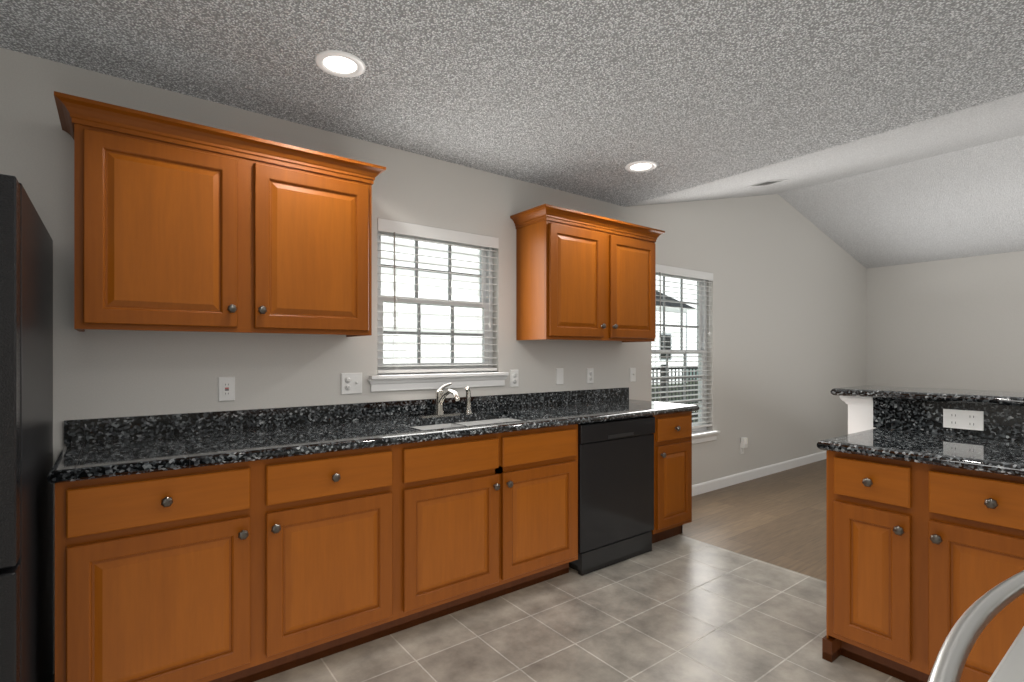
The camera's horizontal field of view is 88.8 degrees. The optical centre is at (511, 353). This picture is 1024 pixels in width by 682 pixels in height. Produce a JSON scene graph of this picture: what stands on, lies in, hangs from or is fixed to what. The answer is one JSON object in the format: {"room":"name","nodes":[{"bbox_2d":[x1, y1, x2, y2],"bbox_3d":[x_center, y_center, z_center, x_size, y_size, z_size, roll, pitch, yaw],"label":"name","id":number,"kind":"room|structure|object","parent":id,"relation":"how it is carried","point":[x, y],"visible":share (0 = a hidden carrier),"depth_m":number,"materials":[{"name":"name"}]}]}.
{"room":"kitchen","nodes":[
{"label":"kitchen","id":0,"kind":"room"},
{"bbox_2d":[0,48,865,673],"bbox_3d":[1.069,-0.350,4.364,9.660,3.250,0.140,0,0,-37],"label":"wall","id":1,"kind":"structure","parent":0,"point":[786,320],"depth_m":3.35,"materials":[{"name":"paint"}]},
{"bbox_2d":[54,91,385,336],"bbox_3d":[-1.209,-0.500,2.322,1.222,0.821,0.356,0,0,-37],"label":"upper cabinet","id":2,"kind":"object","parent":1,"relation":"attached to","point":[180,225],"visible":1,"depth_m":2.13,"materials":[{"name":"brown wood"}]},
{"bbox_2d":[218,377,234,401],"bbox_3d":[-1.334,0.165,2.444,0.070,0.115,0.010,0,0,-37],"label":"outlet","id":3,"kind":"object","parent":1,"relation":"attached to","point":[226,388],"visible":1,"depth_m":2.44,"materials":[{"name":"white plastic"}]},
{"bbox_2d":[341,373,361,394],"bbox_3d":[-0.856,0.160,2.800,0.116,0.115,0.021,0,0,-37],"label":"outlet","id":4,"kind":"object","parent":1,"relation":"attached to","point":[351,383],"visible":1,"depth_m":2.80,"materials":[{"name":"white plastic"}]},
{"bbox_2d":[377,229,492,374],"bbox_3d":[-0.479,-0.317,3.230,0.825,0.874,0.072,0,0,-37],"label":"window","id":5,"kind":"structure","parent":1,"relation":"in","point":[400,299],"depth_m":3.23,"materials":[{"name":"clear glass"}]},
{"bbox_2d":[377,218,498,372],"bbox_3d":[-0.429,-0.322,3.165,0.823,0.862,0.079,0,0,-37],"label":"window blinds","id":6,"kind":"object","parent":5,"relation":"attached to","point":[399,227],"visible":0.88,"depth_m":3.13,"materials":[{"name":"white plastic"}]},
{"bbox_2d":[367,372,508,391],"bbox_3d":[-0.423,0.165,3.157,0.947,0.090,0.111,0,0,-37],"label":"window sill","id":7,"kind":"structure","parent":1,"relation":"attached to","point":[393,382],"depth_m":3.08,"materials":[{"name":"white wood"}]},
{"bbox_2d":[510,370,518,386],"bbox_3d":[0.017,0.163,3.471,0.070,0.115,0.008,0,0,-37],"label":"outlet","id":8,"kind":"object","parent":1,"relation":"attached to","point":[514,378],"visible":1,"depth_m":3.47,"materials":[{"name":"white plastic"}]},
{"bbox_2d":[556,368,562,384],"bbox_3d":[0.342,0.162,3.718,0.070,0.115,0.007,0,0,-37],"label":"switch plate","id":9,"kind":"object","parent":1,"relation":"attached to","point":[559,376],"visible":1,"depth_m":3.71,"materials":[{"name":"white plastic"}]},
{"bbox_2d":[510,204,664,341],"bbox_3d":[0.562,-0.500,3.666,1.172,0.821,0.356,0,0,-37],"label":"upper cabinet","id":10,"kind":"object","parent":1,"relation":"attached to","point":[582,276],"visible":1,"depth_m":3.44,"materials":[{"name":"brown wood"}]},
{"bbox_2d":[587,368,593,383],"bbox_3d":[0.587,0.165,3.903,0.070,0.115,0.008,0,0,-37],"label":"outlet","id":11,"kind":"object","parent":1,"relation":"attached to","point":[590,375],"visible":1,"depth_m":3.90,"materials":[{"name":"white plastic"}]},
{"bbox_2d":[630,368,635,381],"bbox_3d":[0.976,0.169,4.191,0.070,0.115,0.021,0,0,-37],"label":"switch plate","id":12,"kind":"object","parent":1,"relation":"attached to","point":[632,374],"visible":1,"depth_m":4.19,"materials":[{"name":"white plastic"}]},
{"bbox_2d":[652,272,706,431],"bbox_3d":[1.460,-0.017,4.701,0.905,1.474,0.072,0,0,-37],"label":"window","id":13,"kind":"structure","parent":1,"relation":"in","point":[701,319],"depth_m":4.84,"materials":[{"name":"clear glass"}]},
{"bbox_2d":[652,264,712,428],"bbox_3d":[1.510,-0.039,4.636,0.903,1.428,0.079,0,0,-37],"label":"window blinds","id":14,"kind":"object","parent":13,"relation":"attached to","point":[670,270],"visible":0.71,"depth_m":4.64,"materials":[{"name":"white plastic"}]},
{"bbox_2d":[692,430,719,443],"bbox_3d":[1.516,0.765,4.628,1.027,0.090,0.111,0,0,-37],"label":"window sill","id":15,"kind":"structure","parent":1,"relation":"attached to","point":[703,436],"depth_m":4.78,"materials":[{"name":"white wood"}]},
{"bbox_2d":[741,437,747,447],"bbox_3d":[2.304,0.880,5.177,0.064,0.100,0.038,0,0,-37],"label":"outlet","id":16,"kind":"object","parent":1,"relation":"attached to","point":[744,442],"visible":0.98,"depth_m":5.16,"materials":[{"name":"white plastic"}]},
{"bbox_2d":[692,451,825,495],"bbox_3d":[2.879,1.228,5.642,4.890,0.095,0.013,0,0,-37],"label":"baseboard","id":17,"kind":"structure","parent":1,"relation":"attached to","point":[714,484],"depth_m":5.30,"materials":[{"name":"white"}]},
{"bbox_2d":[51,534,903,681],"bbox_3d":[0.874,1.305,0.362,4.510,0.060,6.280,0,0,-37],"label":"floor","id":18,"kind":"structure","parent":0,"point":[679,608],"depth_m":2.37,"materials":[{"name":"grey tile"}]},
{"bbox_2d":[0,174,52,681],"bbox_3d":[-1.857,0.414,1.376,0.905,1.722,1.002,0,0,-37],"label":"fridge","id":19,"kind":"object","parent":18,"relation":"on","point":[26,446],"visible":0.98,"depth_m":1.42,"materials":[{"name":"black metal"}]},
{"bbox_2d":[55,443,410,681],"bbox_3d":[-1.127,0.838,2.213,1.182,0.876,0.628,0,0,-37],"label":"base cabinet","id":20,"kind":"object","parent":18,"relation":"on","point":[250,571],"depth_m":1.90,"materials":[{"name":"brown wood"}]},
{"bbox_2d":[47,383,698,482],"bbox_3d":[-0.245,0.380,2.871,3.410,0.418,0.646,0,0,-37],"label":"countertop","id":21,"kind":"structure","parent":20,"relation":"on","point":[95,448],"depth_m":2.41,"materials":[{"name":"stone"}]},
{"bbox_2d":[411,424,577,626],"bbox_3d":[-0.260,0.838,2.871,1.154,0.876,0.628,0,0,-37],"label":"base cabinet","id":22,"kind":"object","parent":18,"relation":"on","point":[493,516],"depth_m":2.60,"materials":[{"name":"brown wood"}]},
{"bbox_2d":[569,416,654,574],"bbox_3d":[0.476,0.841,3.416,0.666,0.868,0.614,0,0,-37],"label":"dishwasher","id":23,"kind":"object","parent":18,"relation":"on","point":[615,491],"visible":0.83,"depth_m":3.15,"materials":[{"name":"black metal"}]},
{"bbox_2d":[652,411,691,543],"bbox_3d":[0.920,0.838,3.746,0.425,0.875,0.661,0,0,-37],"label":"base cabinet","id":24,"kind":"object","parent":18,"relation":"on","point":[673,474],"visible":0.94,"depth_m":3.50,"materials":[{"name":"brown wood"}]},
{"bbox_2d":[817,393,1023,681],"bbox_3d":[1.999,0.743,1.850,0.785,1.064,1.690,0,0,-37],"label":"kitchen island","id":25,"kind":"object","parent":18,"relation":"on","point":[924,519],"depth_m":1.98,"materials":[{"name":"brown wood"}]},
{"bbox_2d":[830,385,1023,400],"bbox_3d":[2.301,0.193,2.092,0.441,0.036,1.710,0,0,-37],"label":"island countertop","id":26,"kind":"structure","parent":25,"relation":"on","point":[882,391],"depth_m":2.39,"materials":[{"name":"black stone"}]},
{"bbox_2d":[927,570,1023,681],"bbox_3d":[0.875,0.715,0.468,0.760,1.120,0.728,0,0,-37],"label":"chair","id":27,"kind":"object","parent":18,"relation":"on","point":[976,618],"visible":1,"depth_m":0.67,"materials":[{"name":"silver metal"}]},
{"bbox_2d":[0,0,1023,268],"bbox_3d":[2.925,-1.469,1.919,9.660,0.672,6.280,0,0,-37],"label":"ceiling","id":28,"kind":"structure","parent":0,"point":[592,99],"depth_m":2.29,"materials":[{"name":"white paint"}]},
{"bbox_2d":[314,50,365,77],"bbox_3d":[-0.690,-1.160,2.100,0.196,0.008,0.196,0,0,-37],"label":"recessed light","id":29,"kind":"object","parent":28,"relation":"in","point":[337,63],"visible":1,"depth_m":2.09,"materials":[{"name":"white plastic"}]},
{"bbox_2d":[625,160,656,171],"bbox_3d":[0.801,-1.160,3.245,0.196,0.008,0.196,0,0,-37],"label":"recessed light","id":30,"kind":"object","parent":28,"relation":"in","point":[642,166],"visible":1,"depth_m":3.24,"materials":[{"name":"white plastic"}]},
{"bbox_2d":[749,180,785,186],"bbox_3d":[2.091,-1.394,4.274,0.300,0.068,0.200,0,0,-37],"label":"ceiling vent","id":31,"kind":"object","parent":28,"relation":"in","point":[768,183],"visible":0.97,"depth_m":4.26,"materials":[{"name":"white metal"}]},
{"bbox_2d":[680,459,825,580],"bbox_3d":[4.721,1.305,3.282,5.150,0.060,6.280,0,0,-37],"label":"floor","id":32,"kind":"structure","parent":0,"point":[778,519],"depth_m":4.02,"materials":[{"name":"brown wood"}]},
{"bbox_2d":[866,251,1023,391],"bbox_3d":[6.759,-0.350,4.741,0.140,3.250,6.140,0,0,-37],"label":"wall","id":33,"kind":"structure","parent":0,"point":[956,323],"depth_m":6.44,"materials":[{"name":"paint"}]},
{"label":"outside","id":34,"kind":"structure","parent":0,"visible":0},
{"bbox_2d":[654,379,697,421],"bbox_3d":[-3.629,1.725,19.667,42.000,0.100,29.800,0,0,-37],"label":"ground","id":35,"kind":"structure","parent":34,"point":[680,393],"depth_m":22.59,"materials":[{"name":"green"}]},
{"bbox_2d":[381,236,481,374],"bbox_3d":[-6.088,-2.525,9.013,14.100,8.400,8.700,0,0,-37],"label":"window panes","id":36,"kind":"structure","parent":35,"relation":"on","point":[423,309],"depth_m":7.81,"materials":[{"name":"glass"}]},
{"bbox_2d":[652,291,696,384],"bbox_3d":[0.481,-1.475,28.311,17.900,6.300,9.900,0,0,-37],"label":"houses","id":37,"kind":"structure","parent":35,"relation":"on","point":[675,315],"depth_m":29.05},
{"bbox_2d":[652,364,697,422],"bbox_3d":[4.117,0.935,10.620,6.680,1.480,0.080,0,0,-37],"label":"fence","id":38,"kind":"object","parent":35,"relation":"on","point":[662,384],"depth_m":9.76,"materials":[{"name":"black"}]},
{"bbox_2d":[656,276,697,365],"bbox_3d":[-9.068,-13.525,36.756,90.000,30.400,0.001,0,0,-37],"label":"sky","id":39,"kind":"structure","parent":34,"point":[691,323],"depth_m":58.80,"materials":[{"name":"white"}]}
]}

